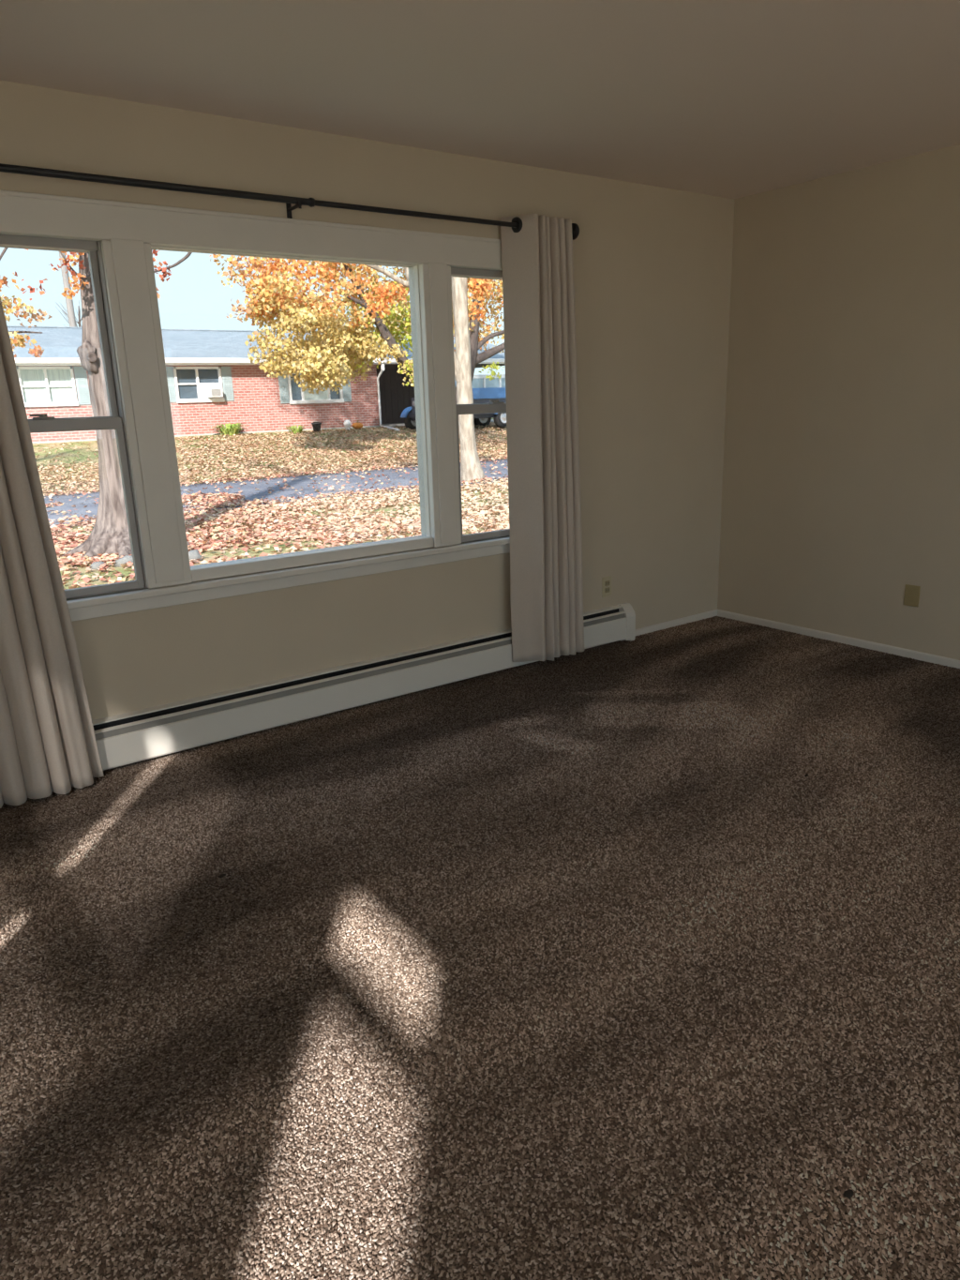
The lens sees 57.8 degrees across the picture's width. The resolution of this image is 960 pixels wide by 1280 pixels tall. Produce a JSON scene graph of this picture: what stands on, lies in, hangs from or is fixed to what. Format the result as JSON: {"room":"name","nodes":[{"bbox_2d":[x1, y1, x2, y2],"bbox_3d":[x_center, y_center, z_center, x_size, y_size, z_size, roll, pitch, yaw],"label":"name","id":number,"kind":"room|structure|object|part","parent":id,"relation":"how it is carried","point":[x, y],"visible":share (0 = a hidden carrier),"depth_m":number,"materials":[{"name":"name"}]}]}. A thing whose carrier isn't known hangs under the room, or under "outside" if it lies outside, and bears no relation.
{"room":"empty living room","nodes":[
{"label":"empty living room","id":0,"kind":"room"},
{"bbox_2d":[150,244,433,581],"bbox_3d":[-0.750,-0.991,3.741,1.200,1.325,0.104,-13,19,-34],"label":"window pane","id":1,"kind":"object","parent":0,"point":[414,257],"depth_m":3.82,"materials":[{"name":"glass"}]},
{"bbox_2d":[0,79,735,720],"bbox_3d":[-0.737,-0.857,3.800,5.420,2.440,0.120,-13,19,-34],"label":"wall","id":2,"kind":"structure","parent":0,"point":[653,264],"depth_m":4.15,"materials":[{"name":"paint"}]},
{"bbox_2d":[0,189,510,621],"bbox_3d":[-0.757,-0.988,3.743,2.930,1.484,0.195,-13,19,-34],"label":"window","id":3,"kind":"structure","parent":2,"relation":"in","point":[118,239],"depth_m":3.43,"materials":[{"name":"paint"}]},
{"bbox_3d":[-1.609,-1.089,3.097,0.535,0.655,0.033,-13,19,-34],"label":"sash","id":4,"kind":"part","parent":3,"relation":"part of","materials":[{"name":"plastic"}]},
{"bbox_3d":[-1.566,-0.479,3.231,0.535,0.659,0.034,-13,19,-34],"label":"sash","id":5,"kind":"part","parent":3,"relation":"part of","materials":[{"name":"glass"}]},
{"bbox_3d":[-0.750,-1.629,3.527,2.830,0.125,0.048,-13,19,-34],"label":"head casing","id":6,"kind":"part","parent":3,"relation":"part of","materials":[{"name":"paint"}]},
{"bbox_3d":[-0.759,-0.337,3.946,2.680,0.042,0.130,-13,19,-34],"label":"sill","id":7,"kind":"part","parent":3,"relation":"part of","materials":[{"name":"paint"}]},
{"bbox_3d":[0.050,-1.460,4.251,0.535,0.655,0.033,-13,19,-34],"label":"sash","id":8,"kind":"part","parent":3,"relation":"part of","materials":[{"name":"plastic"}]},
{"bbox_3d":[0.093,-0.850,4.385,0.535,0.659,0.034,-13,19,-34],"label":"sash","id":9,"kind":"part","parent":3,"relation":"part of","materials":[{"name":"glass"}]},
{"bbox_2d":[0,163,579,240],"bbox_3d":[-0.751,-1.715,3.416,2.971,0.087,0.127,-13,19,-34],"label":"curtain rod","id":10,"kind":"object","parent":2,"relation":"attached to","point":[4,168],"visible":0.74,"depth_m":3.26,"materials":[{"name":"black metal"}]},
{"bbox_2d":[0,296,104,808],"bbox_3d":[-1.776,-0.452,2.902,0.693,2.190,0.178,-13,19,-34],"label":"window curtain","id":11,"kind":"object","parent":10,"relation":"hanging from","point":[48,741],"visible":1,"depth_m":3.10,"materials":[{"name":"fabric"}]},
{"bbox_2d":[500,213,584,662],"bbox_3d":[0.335,-0.945,4.364,0.438,2.146,0.174,-13,19,-34],"label":"window curtain","id":12,"kind":"object","parent":10,"relation":"hanging from","point":[537,258],"visible":1,"depth_m":4.29,"materials":[{"name":"fabric"}]},
{"bbox_2d":[91,602,635,770],"bbox_3d":[-0.786,0.265,3.924,4.135,0.216,0.070,-13,19,-34],"label":"baseboard heater","id":13,"kind":"object","parent":2,"relation":"attached to","point":[135,736],"visible":0.68,"depth_m":3.92,"materials":[{"name":"white metal"}]},
{"bbox_2d":[602,575,611,597],"bbox_3d":[0.724,-0.304,4.954,0.070,0.114,0.010,-13,19,-34],"label":"wall outlet","id":14,"kind":"object","parent":2,"relation":"attached to","point":[607,580],"visible":1,"depth_m":4.95,"materials":[{"name":"beige plastic"}]},
{"bbox_2d":[635,609,717,635],"bbox_3d":[1.196,-0.103,5.357,0.798,0.042,0.012,-13,19,-34],"label":"baseboard","id":15,"kind":"structure","parent":2,"relation":"attached to","point":[693,618],"depth_m":5.36,"materials":[{"name":"paint"}]},
{"bbox_2d":[0,615,959,1279],"bbox_3d":[1.421,1.143,1.446,5.540,0.300,7.140,-13,19,-34],"label":"floor","id":16,"kind":"structure","parent":0,"point":[570,967],"depth_m":2.12,"materials":[{"name":"carpet"}]},
{"bbox_2d":[843,1189,853,1198],"bbox_3d":[0.653,0.982,1.542,0.022,0.007,0.014,-13,19,-34],"label":"crumb","id":17,"kind":"object","parent":16,"relation":"on","point":[849,1193],"visible":1,"depth_m":1.54,"materials":[{"name":"black"}]},
{"bbox_2d":[0,0,959,198],"bbox_3d":[1.338,-1.449,0.733,5.540,0.200,7.140,-13,19,-34],"label":"ceiling","id":18,"kind":"structure","parent":0,"point":[726,98],"depth_m":2.92,"materials":[{"name":"beige paint"}]},
{"bbox_2d":[717,144,959,660],"bbox_3d":[3.567,-0.666,2.604,0.120,2.440,7.140,-13,19,-34],"label":"wall","id":19,"kind":"structure","parent":0,"point":[841,486],"depth_m":4.62,"materials":[{"name":"paint"}]},
{"bbox_2d":[717,609,959,668],"bbox_3d":[3.551,0.502,2.885,0.012,0.042,6.900,-13,19,-34],"label":"baseboard","id":20,"kind":"structure","parent":19,"relation":"attached to","point":[906,653],"depth_m":4.87,"materials":[{"name":"paint"}]},
{"bbox_2d":[903,584,920,607],"bbox_3d":[2.248,-0.231,4.527,0.008,0.112,0.080,-13,19,-34],"label":"blank wall plate","id":21,"kind":"object","parent":19,"relation":"attached to","point":[911,597],"visible":1,"depth_m":4.52,"materials":[{"name":"beige plastic"}]},
{"label":"outside","id":22,"kind":"structure","parent":0,"visible":0},
{"bbox_2d":[32,417,509,588],"bbox_3d":[-6.981,-9.859,41.425,170.000,0.871,190.000,-13,19,-34],"label":"ground","id":23,"kind":"structure","parent":22,"point":[84,453],"depth_m":23.08,"materials":[{"name":"brown plant"}]},
{"bbox_2d":[0,295,52,358],"bbox_3d":[-10.520,-5.358,17.892,3.578,4.771,1.809,-6,16,-13],"label":"tree","id":24,"kind":"object","parent":23,"relation":"on","point":[20,341],"visible":0.82,"depth_m":17.61,"materials":[{"name":"orange plant"}]},
{"bbox_2d":[59,252,76,327],"bbox_3d":[-18.860,-14.682,40.219,2.000,10.101,0.360,-13,19,-34],"label":"utility pole","id":25,"kind":"object","parent":23,"relation":"on","point":[69,302],"visible":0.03,"depth_m":39.82,"materials":[{"name":"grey wood"}]},
{"bbox_2d":[56,301,82,327],"bbox_3d":[-20.123,-14.064,44.498,2.621,6.722,0.910,-13,19,-34],"label":"bare tree","id":26,"kind":"object","parent":23,"relation":"on","point":[79,308],"visible":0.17,"depth_m":43.75,"materials":[{"name":"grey plant"}]},
{"bbox_2d":[0,247,192,557],"bbox_3d":[-4.440,-5.259,9.816,6.094,8.812,2.218,-6,16,-14],"label":"shade tree","id":27,"kind":"object","parent":23,"relation":"on","point":[110,534],"visible":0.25,"depth_m":10.32,"materials":[{"name":"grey plant"}]},
{"bbox_2d":[90,561,105,570],"bbox_3d":[-4.258,-0.822,9.698,0.176,0.112,0.125,-13,19,-34],"label":"rock","id":28,"kind":"object","parent":23,"relation":"on","point":[96,564],"visible":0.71,"depth_m":9.65,"materials":[{"name":"white stone"}]},
{"bbox_2d":[113,555,133,567],"bbox_3d":[-4.023,-0.874,9.866,0.255,0.169,0.190,-13,19,-34],"label":"rock","id":29,"kind":"object","parent":23,"relation":"on","point":[127,558],"visible":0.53,"depth_m":9.80,"materials":[{"name":"white stone"}]},
{"bbox_2d":[188,549,202,560],"bbox_3d":[-3.353,-0.945,10.046,0.234,0.186,0.228,-13,19,-34],"label":"rock","id":30,"kind":"object","parent":23,"relation":"on","point":[193,554],"visible":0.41,"depth_m":9.99,"materials":[{"name":"white stone"}]},
{"bbox_2d":[208,422,247,436],"bbox_3d":[-8.451,-7.046,29.122,1.591,0.388,1.002,-13,19,-34],"label":"plant tuft","id":31,"kind":"object","parent":23,"relation":"on","point":[231,429],"visible":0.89,"depth_m":29.06,"materials":[{"name":"green plant"}]},
{"bbox_2d":[7,325,505,443],"bbox_3d":[-11.162,-9.264,31.781,27.000,4.055,10.888,-13,19,-34],"label":"brick house","id":32,"kind":"structure","parent":23,"relation":"on","point":[213,381],"depth_m":29.29,"materials":[{"name":"brick"}]},
{"bbox_3d":[-13.269,-7.778,25.810,0.685,0.485,0.010,-13,19,-34],"label":"pane","id":33,"kind":"part","parent":32,"relation":"part of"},
{"bbox_3d":[-13.250,-7.540,25.859,0.685,0.050,0.130,-13,19,-34],"label":"sash rail","id":34,"kind":"part","parent":32,"relation":"part of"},
{"bbox_3d":[-13.255,-7.320,25.936,0.685,0.465,0.010,-13,19,-34],"label":"pane","id":35,"kind":"part","parent":32,"relation":"part of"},
{"bbox_3d":[-12.708,-7.903,26.200,0.705,0.485,0.010,-13,19,-34],"label":"pane","id":36,"kind":"part","parent":32,"relation":"part of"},
{"bbox_3d":[-12.689,-7.665,26.249,0.705,0.050,0.130,-13,19,-34],"label":"sash rail","id":37,"kind":"part","parent":32,"relation":"part of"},
{"bbox_3d":[-12.694,-7.445,26.326,0.705,0.465,0.010,-13,19,-34],"label":"pane","id":38,"kind":"part","parent":32,"relation":"part of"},
{"bbox_2d":[73,366,90,405],"bbox_3d":[-12.147,-7.767,26.554,0.340,1.120,0.050,-13,19,-34],"label":"shutter","id":39,"kind":"object","parent":32,"relation":"hanging from","point":[81,383],"depth_m":26.54,"materials":[{"name":"paint"}]},
{"bbox_2d":[165,366,177,402],"bbox_3d":[-10.015,-8.233,28.040,0.340,1.100,0.050,-13,19,-34],"label":"shutter","id":40,"kind":"object","parent":32,"relation":"hanging from","point":[172,376],"depth_m":28.08,"materials":[{"name":"paint"}]},
{"bbox_3d":[-9.583,-8.591,28.376,0.675,0.465,0.010,-13,19,-34],"label":"pane","id":41,"kind":"part","parent":32,"relation":"part of","materials":[{"name":"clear glass"}]},
{"bbox_3d":[-9.568,-8.143,28.500,0.675,0.465,0.010,-13,19,-34],"label":"pane","id":42,"kind":"part","parent":32,"relation":"part of","materials":[{"name":"clear glass"}]},
{"bbox_3d":[-9.017,-8.717,28.769,0.725,0.465,0.010,-13,19,-34],"label":"pane","id":43,"kind":"part","parent":32,"relation":"part of","materials":[{"name":"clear glass"}]},
{"bbox_3d":[-8.998,-8.489,28.815,0.725,0.050,0.130,-13,19,-34],"label":"sash rail","id":44,"kind":"part","parent":32,"relation":"part of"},
{"bbox_3d":[-8.988,-8.264,28.873,0.725,0.465,0.060,-13,19,-34],"label":"filler panel","id":45,"kind":"part","parent":32,"relation":"part of","materials":[{"name":"white plastic"}]},
{"bbox_2d":[210,390,221,395],"bbox_3d":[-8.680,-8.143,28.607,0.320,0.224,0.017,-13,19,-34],"label":"air conditioner","id":46,"kind":"object","parent":32,"relation":"attached to","point":[213,392],"depth_m":28.61,"materials":[{"name":"metal"}]},
{"bbox_2d":[220,366,234,400],"bbox_3d":[-8.456,-8.581,29.123,0.340,1.100,0.050,-13,19,-34],"label":"shutter","id":47,"kind":"object","parent":32,"relation":"hanging from","point":[227,375],"depth_m":29.11,"materials":[{"name":"paint"}]},
{"bbox_2d":[278,374,289,403],"bbox_3d":[-6.828,-8.784,30.296,0.340,1.050,0.050,-13,19,-34],"label":"shutter","id":48,"kind":"object","parent":32,"relation":"hanging from","point":[283,384],"depth_m":30.31,"materials":[{"name":"paint"}]},
{"bbox_3d":[-6.486,-8.897,30.627,0.435,0.880,0.010,-13,19,-34],"label":"pane","id":49,"kind":"part","parent":32,"relation":"part of","materials":[{"name":"clear glass"}]},
{"bbox_3d":[-5.898,-9.028,31.035,1.020,0.880,0.010,-13,19,-34],"label":"pane","id":50,"kind":"part","parent":32,"relation":"part of","materials":[{"name":"glass"}]},
{"bbox_3d":[-5.303,-9.161,31.450,0.455,0.880,0.010,-13,19,-34],"label":"pane","id":51,"kind":"part","parent":32,"relation":"part of","materials":[{"name":"clear glass"}]},
{"bbox_2d":[342,375,351,401],"bbox_3d":[-4.857,-9.225,31.666,0.340,1.050,0.050,-13,19,-34],"label":"shutter","id":52,"kind":"object","parent":32,"relation":"hanging from","point":[346,390],"depth_m":31.71,"materials":[{"name":"paint"}]},
{"bbox_2d":[32,421,509,589],"bbox_3d":[-0.209,-4.829,22.317,27.773,0.924,21.222,-13,19,-34],"label":"fallen leaves","id":53,"kind":"object","parent":23,"relation":"on","point":[285,521],"visible":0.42,"depth_m":15.50,"materials":[{"name":"brown plant"}]},
{"bbox_2d":[282,424,307,433],"bbox_3d":[-6.424,-7.282,30.092,1.191,0.270,0.720,-13,19,-34],"label":"plant tuft","id":54,"kind":"object","parent":23,"relation":"on","point":[294,429],"visible":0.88,"depth_m":30.05,"materials":[{"name":"green plant"}]},
{"bbox_2d":[311,421,321,432],"bbox_3d":[-5.742,-7.489,30.575,0.360,0.370,0.354,-13,19,-34],"label":"plant pot","id":55,"kind":"object","parent":23,"relation":"on","point":[316,426],"visible":1,"depth_m":30.46,"materials":[{"name":"grey plastic"}]},
{"bbox_2d":[343,420,351,430],"bbox_3d":[-4.795,-7.780,31.470,0.280,0.360,0.280,-13,19,-34],"label":"lantern","id":56,"kind":"object","parent":23,"relation":"on","point":[347,423],"visible":0.95,"depth_m":31.37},
{"bbox_2d":[210,254,504,404],"bbox_3d":[-2.554,-10.418,25.561,11.341,9.836,5.844,-13,19,-34],"label":"tree","id":57,"kind":"object","parent":23,"relation":"on","point":[332,358],"visible":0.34,"depth_m":22.80,"materials":[{"name":"yellow plant"}]},
{"bbox_2d":[352,420,363,428],"bbox_3d":[-4.445,-7.835,31.591,0.409,0.324,0.416,-13,19,-34],"label":"pumpkin","id":58,"kind":"object","parent":23,"relation":"on","point":[357,425],"visible":1,"depth_m":31.46,"materials":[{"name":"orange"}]},
{"bbox_2d":[341,264,492,481],"bbox_3d":[-0.707,-7.259,17.488,5.317,8.382,2.554,-13,19,-34],"label":"tree","id":59,"kind":"object","parent":23,"relation":"on","point":[471,467],"visible":0.26,"depth_m":17.79,"materials":[{"name":"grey plant"}]},
{"bbox_2d":[400,374,506,429],"bbox_3d":[-0.749,-8.854,32.454,4.193,1.937,1.760,-13,19,-34],"label":"car","id":60,"kind":"object","parent":23,"relation":"on","point":[484,389],"visible":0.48,"depth_m":32.18,"materials":[{"name":"blue metal"}]},
{"bbox_2d":[411,397,415,412],"bbox_3d":[-1.716,-8.627,31.784,1.170,0.700,1.100,-13,19,-34],"label":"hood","id":61,"kind":"object","parent":60,"relation":"attached to","point":[413,399],"depth_m":31.78,"materials":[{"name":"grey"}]},
{"bbox_3d":[-0.212,-9.652,32.657,2.550,0.400,1.520,-13,19,-34],"label":"cabin glass","id":62,"kind":"part","parent":60,"relation":"part of","materials":[{"name":"blue"}]},
{"bbox_2d":[473,397,506,414],"bbox_3d":[-0.190,-8.841,32.877,2.600,0.600,1.560,-13,19,-34],"label":"truck bed","id":63,"kind":"object","parent":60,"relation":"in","point":[475,399],"depth_m":32.23,"materials":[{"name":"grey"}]},
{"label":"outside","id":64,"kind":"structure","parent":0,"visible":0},
{"bbox_2d":[43,459,508,525],"bbox_3d":[9.378,-6.268,27.958,160.000,0.038,5.936,-13,19,-34],"label":"street","id":65,"kind":"structure","parent":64,"point":[263,487],"depth_m":18.49,"materials":[{"name":"grey asphalt"}]}
]}

